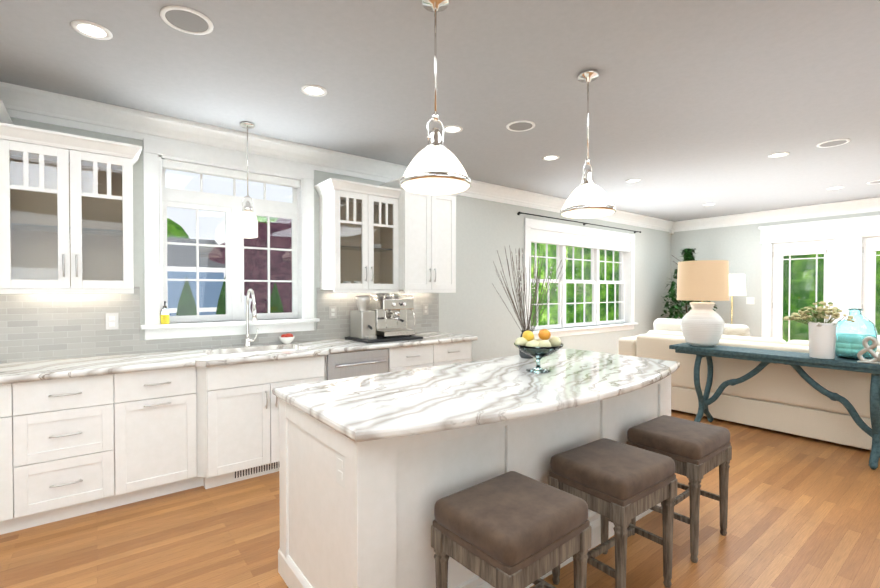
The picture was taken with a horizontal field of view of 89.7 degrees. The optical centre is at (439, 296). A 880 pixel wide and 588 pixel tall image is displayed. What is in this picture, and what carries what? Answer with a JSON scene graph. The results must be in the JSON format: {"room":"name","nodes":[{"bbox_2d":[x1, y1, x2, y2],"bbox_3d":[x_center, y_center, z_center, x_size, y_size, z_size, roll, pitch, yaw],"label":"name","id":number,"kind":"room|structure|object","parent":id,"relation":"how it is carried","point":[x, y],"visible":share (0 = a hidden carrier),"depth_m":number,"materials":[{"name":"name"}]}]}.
{"room":"kitchen","nodes":[
{"label":"kitchen","id":0,"kind":"room"},
{"bbox_2d":[10,117,670,360],"bbox_3d":[-0.081,-0.039,5.223,11.940,2.720,0.220,-1,1,-38],"label":"wall","id":1,"kind":"structure","parent":0,"point":[474,304],"depth_m":5.66,"materials":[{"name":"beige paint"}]},
{"bbox_2d":[0,100,19,291],"bbox_3d":[-2.986,-0.586,2.526,0.792,1.085,0.436,-1,1,-38],"label":"upper cabinet","id":2,"kind":"object","parent":1,"relation":"attached to","point":[9,132],"depth_m":2.68,"materials":[{"name":"white wood"}]},
{"bbox_2d":[0,287,438,362],"bbox_3d":[-1.945,0.174,3.617,4.900,0.505,0.016,-1,1,-38],"label":"backsplash","id":3,"kind":"structure","parent":1,"relation":"attached to","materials":[{"name":"tile"}]},
{"bbox_2d":[140,138,319,339],"bbox_3d":[-1.758,-0.443,3.824,1.400,1.537,0.242,-1,1,-38],"label":"window","id":4,"kind":"structure","parent":1,"relation":"in","point":[160,157],"depth_m":3.78,"materials":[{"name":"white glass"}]},
{"bbox_2d":[160,301,169,323],"bbox_3d":[-2.137,0.123,3.439,0.060,0.180,0.066,-1,1,-38],"label":"soap dispenser","id":5,"kind":"object","parent":4,"relation":"on","point":[164,315],"visible":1,"depth_m":3.42,"materials":[{"name":"yellow plastic"}]},
{"bbox_2d":[0,82,675,231],"bbox_3d":[0.019,-1.305,5.079,11.500,0.185,0.104,-1,1,-38],"label":"crown molding","id":6,"kind":"structure","parent":1,"relation":"attached to","point":[30,104],"depth_m":3.65,"materials":[{"name":"white wood"}]},
{"bbox_2d":[376,177,457,291],"bbox_3d":[-0.245,-0.614,4.666,0.716,1.085,0.436,-1,1,-38],"label":"upper cabinet","id":7,"kind":"object","parent":1,"relation":"attached to","point":[416,233],"depth_m":4.46,"materials":[{"name":"white wood"}]},
{"bbox_2d":[517,211,640,232],"bbox_3d":[2.270,-1.125,6.846,3.170,0.039,0.090,-1,1,-38],"label":"curtain rod","id":8,"kind":"object","parent":1,"relation":"attached to","point":[519,213],"visible":1,"depth_m":6.59,"materials":[{"name":"black metal"}]},
{"bbox_2d":[524,218,637,338],"bbox_3d":[2.254,-0.248,6.959,2.940,1.667,0.242,-1,1,-38],"label":"window","id":9,"kind":"structure","parent":1,"relation":"in","point":[561,236],"depth_m":6.95,"materials":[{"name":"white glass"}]},
{"bbox_2d":[0,409,879,587],"bbox_3d":[2.246,1.419,2.262,11.940,0.120,7.780,-1,1,-38],"label":"floor","id":10,"kind":"structure","parent":0,"point":[803,512],"depth_m":2.49,"materials":[{"name":"brown wood"}]},
{"bbox_2d":[0,384,15,534],"bbox_3d":[-2.802,0.917,2.575,0.526,0.875,0.616,-1,1,-38],"label":"base cabinet","id":11,"kind":"object","parent":10,"relation":"on","point":[7,395],"depth_m":2.48,"materials":[{"name":"white wood"}]},
{"bbox_2d":[16,376,111,530],"bbox_3d":[-2.414,0.913,2.878,0.580,0.875,0.616,-1,1,-38],"label":"base cabinet","id":12,"kind":"object","parent":10,"relation":"on","point":[103,406],"depth_m":2.63,"materials":[{"name":"white wood"}]},
{"bbox_2d":[0,332,477,387],"bbox_3d":[-1.734,0.450,3.338,4.924,0.040,0.720,-1,1,-38],"label":"countertop","id":13,"kind":"structure","parent":12,"relation":"on","point":[128,363],"depth_m":3.10,"materials":[{"name":"white stone"}]},
{"bbox_2d":[208,348,291,355],"bbox_3d":[-1.477,0.569,3.566,0.741,0.228,0.437,-1,1,-38],"label":"sink","id":14,"kind":"object","parent":13,"relation":"in","point":[245,349],"depth_m":3.73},
{"bbox_2d":[244,289,259,347],"bbox_3d":[-1.560,0.179,3.710,0.114,0.492,0.259,-1,1,-38],"label":"faucet","id":15,"kind":"object","parent":13,"relation":"on","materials":[{"name":"silver metal"}]},
{"bbox_2d":[279,333,294,343],"bbox_3d":[-1.375,0.375,3.977,0.136,0.092,0.136,-1,1,-38],"label":"apple bowl","id":16,"kind":"object","parent":13,"relation":"on","point":[287,338],"visible":1,"depth_m":3.94,"materials":[{"name":"white ceramic"}]},
{"bbox_2d":[345,294,422,342],"bbox_3d":[-0.548,0.195,4.346,0.620,0.443,0.472,-1,1,-38],"label":"espresso machine","id":17,"kind":"object","parent":13,"relation":"on","point":[379,319],"visible":1,"depth_m":4.27,"materials":[{"name":"silver metal"}]},
{"bbox_2d":[112,368,195,507],"bbox_3d":[-2.015,0.910,3.155,0.510,0.875,0.671,-1,1,-38],"label":"base cabinet","id":18,"kind":"object","parent":10,"relation":"on","point":[154,413],"depth_m":2.91,"materials":[{"name":"white wood"}]},
{"bbox_2d":[196,356,331,488],"bbox_3d":[-1.472,0.904,3.566,0.954,0.875,0.691,-1,1,-38],"label":"base cabinet","id":19,"kind":"object","parent":10,"relation":"on","point":[237,409],"depth_m":3.18,"materials":[{"name":"white wood"}]},
{"bbox_2d":[332,348,395,379],"bbox_3d":[-0.890,0.899,4.033,0.646,0.875,0.671,-1,1,-38],"label":"dishwasher","id":20,"kind":"object","parent":10,"relation":"on","point":[353,364],"depth_m":3.83,"materials":[{"name":"silver metal"}]},
{"bbox_2d":[396,344,435,370],"bbox_3d":[-0.453,0.894,4.408,0.504,0.875,0.618,-1,1,-38],"label":"base cabinet","id":21,"kind":"object","parent":10,"relation":"on","point":[406,358],"depth_m":4.19,"materials":[{"name":"white wood"}]},
{"bbox_2d":[436,344,471,365],"bbox_3d":[-0.049,0.890,4.723,0.521,0.875,0.618,-1,1,-38],"label":"drawer","id":22,"kind":"object","parent":10,"relation":"on","point":[446,354],"depth_m":4.47,"materials":[{"name":"white wood"}]},
{"bbox_2d":[278,385,670,587],"bbox_3d":[0.386,0.918,2.574,2.352,0.876,0.842,-1,1,-38],"label":"kitchen island","id":23,"kind":"object","parent":10,"relation":"on","point":[374,469],"depth_m":1.82,"materials":[{"name":"white wood"}]},
{"bbox_2d":[272,349,679,460],"bbox_3d":[0.449,0.461,2.496,2.400,0.040,1.070,-1,1,-38],"label":"island countertop","id":24,"kind":"structure","parent":23,"relation":"on","point":[390,415],"depth_m":2.03,"materials":[{"name":"white stone"}]},
{"bbox_2d":[492,245,567,358],"bbox_3d":[0.604,0.037,3.123,0.533,0.789,0.585,-1,1,-38],"label":"branches","id":25,"kind":"object","parent":24,"relation":"on","point":[523,325],"visible":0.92,"depth_m":3.12,"materials":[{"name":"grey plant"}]},
{"bbox_2d":[514,329,563,372],"bbox_3d":[0.580,0.315,2.610,0.290,0.248,0.290,-1,1,-38],"label":"fruit bowl","id":26,"kind":"object","parent":24,"relation":"on","point":[527,343],"visible":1,"depth_m":2.56,"materials":[{"name":"clear glass"}]},
{"bbox_2d":[431,471,590,587],"bbox_3d":[0.266,1.061,1.657,0.473,0.612,0.406,-1,1,-38],"label":"stool","id":27,"kind":"object","parent":10,"relation":"on","point":[512,529],"visible":1,"depth_m":1.55,"materials":[{"name":"brown fabric"}]},
{"bbox_2d":[548,438,676,587],"bbox_3d":[0.811,1.055,2.089,0.467,0.612,0.398,-1,1,-38],"label":"stool","id":28,"kind":"object","parent":10,"relation":"on","point":[619,485],"visible":0.88,"depth_m":1.98,"materials":[{"name":"brown fabric"}]},
{"bbox_2d":[626,415,731,562],"bbox_3d":[1.355,1.050,2.520,0.467,0.612,0.398,-1,1,-38],"label":"stool","id":29,"kind":"object","parent":10,"relation":"on","point":[695,451],"visible":0.77,"depth_m":2.39,"materials":[{"name":"brown fabric"}]},
{"bbox_2d":[661,248,716,318],"bbox_3d":[4.383,0.212,7.864,0.985,2.148,0.934,-1,1,-38],"label":"ficus plant","id":30,"kind":"object","parent":10,"relation":"on","point":[687,254],"visible":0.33,"depth_m":7.83,"materials":[{"name":"green plant"}]},
{"bbox_2d":[729,274,745,323],"bbox_3d":[4.795,0.465,7.273,0.380,1.659,0.380,-1,1,-38],"label":"lamp","id":31,"kind":"object","parent":10,"relation":"on","point":[737,285],"visible":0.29,"depth_m":7.10,"materials":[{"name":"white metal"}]},
{"bbox_2d":[618,318,879,449],"bbox_3d":[3.423,0.805,4.861,1.015,1.041,2.600,-1,1,-38],"label":"sofa","id":32,"kind":"object","parent":10,"relation":"on","point":[782,398],"visible":0.44,"depth_m":4.35,"materials":[{"name":"beige fabric"}]},
{"bbox_2d":[669,343,879,469],"bbox_3d":[3.119,0.926,4.054,0.423,0.820,1.820,-1,1,-38],"label":"console table","id":33,"kind":"object","parent":10,"relation":"on","point":[796,361],"visible":0.98,"depth_m":3.91,"materials":[{"name":"teal wood"}]},
{"bbox_2d":[677,260,728,346],"bbox_3d":[2.711,0.073,4.574,0.470,0.870,0.470,-1,1,-38],"label":"table lamp","id":34,"kind":"object","parent":33,"relation":"on","point":[702,324],"visible":1,"depth_m":4.42,"materials":[{"name":"white ceramic"}]},
{"bbox_2d":[783,301,854,358],"bbox_3d":[3.256,0.279,3.788,0.318,0.479,0.480,-1,1,-38],"label":"potted plant","id":35,"kind":"object","parent":33,"relation":"on","point":[822,338],"visible":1,"depth_m":3.71,"materials":[{"name":"white ceramic"}]},
{"bbox_2d":[835,308,877,359],"bbox_3d":[3.484,0.309,3.716,0.270,0.420,0.270,-1,1,-38],"label":"glass jug","id":36,"kind":"object","parent":33,"relation":"on","point":[850,336],"visible":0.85,"depth_m":3.64,"materials":[{"name":"teal glass"}]},
{"bbox_2d":[857,336,879,363],"bbox_3d":[3.384,0.419,3.472,0.060,0.216,0.163,-1,1,-38],"label":"ornament","id":37,"kind":"object","parent":33,"relation":"on","point":[876,358],"visible":1,"depth_m":3.47,"materials":[{"name":"silver metal"}]},
{"bbox_2d":[0,0,879,221],"bbox_3d":[2.246,-1.436,2.225,11.940,0.150,7.780,-1,1,-38],"label":"ceiling","id":38,"kind":"structure","parent":0,"point":[695,106],"depth_m":2.81,"materials":[{"name":"paint"}]},
{"bbox_2d":[70,20,112,39],"bbox_3d":[-1.776,-1.358,2.259,0.169,0.006,0.169,1,1,43],"label":"recessed light","id":39,"kind":"object","parent":38,"relation":"in","point":[91,30],"depth_m":2.25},
{"bbox_2d":[160,5,213,34],"bbox_3d":[-1.240,-1.356,2.173,0.227,0.007,0.235,-1,1,-38],"label":"ceiling speaker","id":40,"kind":"object","parent":38,"relation":"attached to","point":[186,20],"depth_m":2.17,"materials":[{"name":"grey"}]},
{"bbox_2d":[238,121,257,237],"bbox_3d":[-1.534,-0.923,3.531,0.150,0.908,0.150,-1,1,-38],"label":"light","id":41,"kind":"object","parent":38,"relation":"hanging from","point":[247,224],"visible":1,"depth_m":3.49,"materials":[{"name":"silver metal"}]},
{"bbox_2d":[301,85,326,96],"bbox_3d":[-0.837,-1.366,2.941,0.169,0.006,0.169,1,1,43],"label":"recessed light","id":42,"kind":"object","parent":38,"relation":"in","point":[311,90],"depth_m":2.93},
{"bbox_2d":[400,0,470,194],"bbox_3d":[-0.021,-0.920,2.023,0.325,0.874,0.325,-1,1,-38],"label":"pendant light","id":43,"kind":"object","parent":38,"relation":"hanging from","point":[435,166],"visible":1,"depth_m":1.95,"materials":[{"name":"silver metal"}]},
{"bbox_2d":[444,125,462,132],"bbox_3d":[0.104,-1.375,3.637,0.169,0.006,0.169,-1,1,-44],"label":"recessed light","id":44,"kind":"object","parent":38,"relation":"in","point":[450,128],"depth_m":3.63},
{"bbox_2d":[506,120,534,131],"bbox_3d":[0.650,-1.374,3.558,0.235,0.007,0.235,-1,1,-38],"label":"ceiling speaker","id":45,"kind":"object","parent":38,"relation":"attached to","point":[523,125],"depth_m":3.57,"materials":[{"name":"grey"}]},
{"bbox_2d":[542,155,558,159],"bbox_3d":[1.105,-1.385,4.419,0.169,0.006,0.169,0,1,13],"label":"recessed light","id":46,"kind":"object","parent":38,"relation":"in","point":[549,157],"depth_m":4.41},
{"bbox_2d":[560,69,615,218],"bbox_3d":[0.910,-0.929,2.724,0.325,0.874,0.325,-1,1,-38],"label":"pendant light","id":47,"kind":"object","parent":38,"relation":"hanging from","point":[588,197],"visible":1,"depth_m":2.66,"materials":[{"name":"silver metal"}]},
{"bbox_2d":[626,179,640,182],"bbox_3d":[2.329,-1.397,5.336,0.169,0.006,0.169,0,1,13],"label":"recessed light","id":48,"kind":"object","parent":38,"relation":"in","point":[630,180],"depth_m":5.32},
{"bbox_2d":[768,152,789,157],"bbox_3d":[3.309,-1.384,4.325,0.169,0.006,0.169,0,1,28],"label":"recessed light","id":49,"kind":"object","parent":38,"relation":"in","point":[780,154],"depth_m":4.31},
{"bbox_2d":[816,139,849,147],"bbox_3d":[3.524,-1.379,3.970,0.241,0.007,0.227,-1,1,-38],"label":"ceiling speaker","id":50,"kind":"object","parent":38,"relation":"attached to","point":[831,143],"depth_m":3.98,"materials":[{"name":"grey"}]},
{"bbox_2d":[827,186,843,189],"bbox_3d":[5.113,-1.402,5.720,0.169,0.006,0.169,0,1,13],"label":"recessed light","id":51,"kind":"object","parent":38,"relation":"in","point":[832,188],"depth_m":5.73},
{"bbox_2d":[670,211,879,336],"bbox_3d":[6.932,-0.046,5.763,0.220,2.720,7.560,-1,1,-38],"label":"wall","id":52,"kind":"structure","parent":0,"point":[739,248],"depth_m":7.76,"materials":[{"name":"beige paint"}]},
{"bbox_2d":[746,297,753,303],"bbox_3d":[5.340,0.070,7.617,0.009,0.120,0.120,-1,1,-38],"label":"switch plate","id":53,"kind":"object","parent":52,"relation":"attached to","point":[749,300],"visible":1,"depth_m":7.62,"materials":[{"name":"white plastic"}]},
{"bbox_2d":[676,197,879,231],"bbox_3d":[6.734,-1.313,5.738,0.104,0.185,7.110,-1,1,-38],"label":"crown molding","id":54,"kind":"structure","parent":52,"relation":"attached to","point":[870,204],"depth_m":7.18,"materials":[{"name":"white wood"}]},
{"bbox_2d":[758,215,879,340],"bbox_3d":[6.152,0.065,6.665,0.209,2.475,2.260,-1,1,-38],"label":"window","id":55,"kind":"structure","parent":52,"relation":"attached to","point":[848,248],"depth_m":6.82,"materials":[{"name":"white wood"}]},
{"label":"outside","id":56,"kind":"structure","parent":0,"visible":0},
{"bbox_2d":[167,216,879,341],"bbox_3d":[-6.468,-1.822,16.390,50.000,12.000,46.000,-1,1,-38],"label":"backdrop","id":57,"kind":"structure","parent":56,"point":[281,267],"depth_m":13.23,"materials":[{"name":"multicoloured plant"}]}
]}

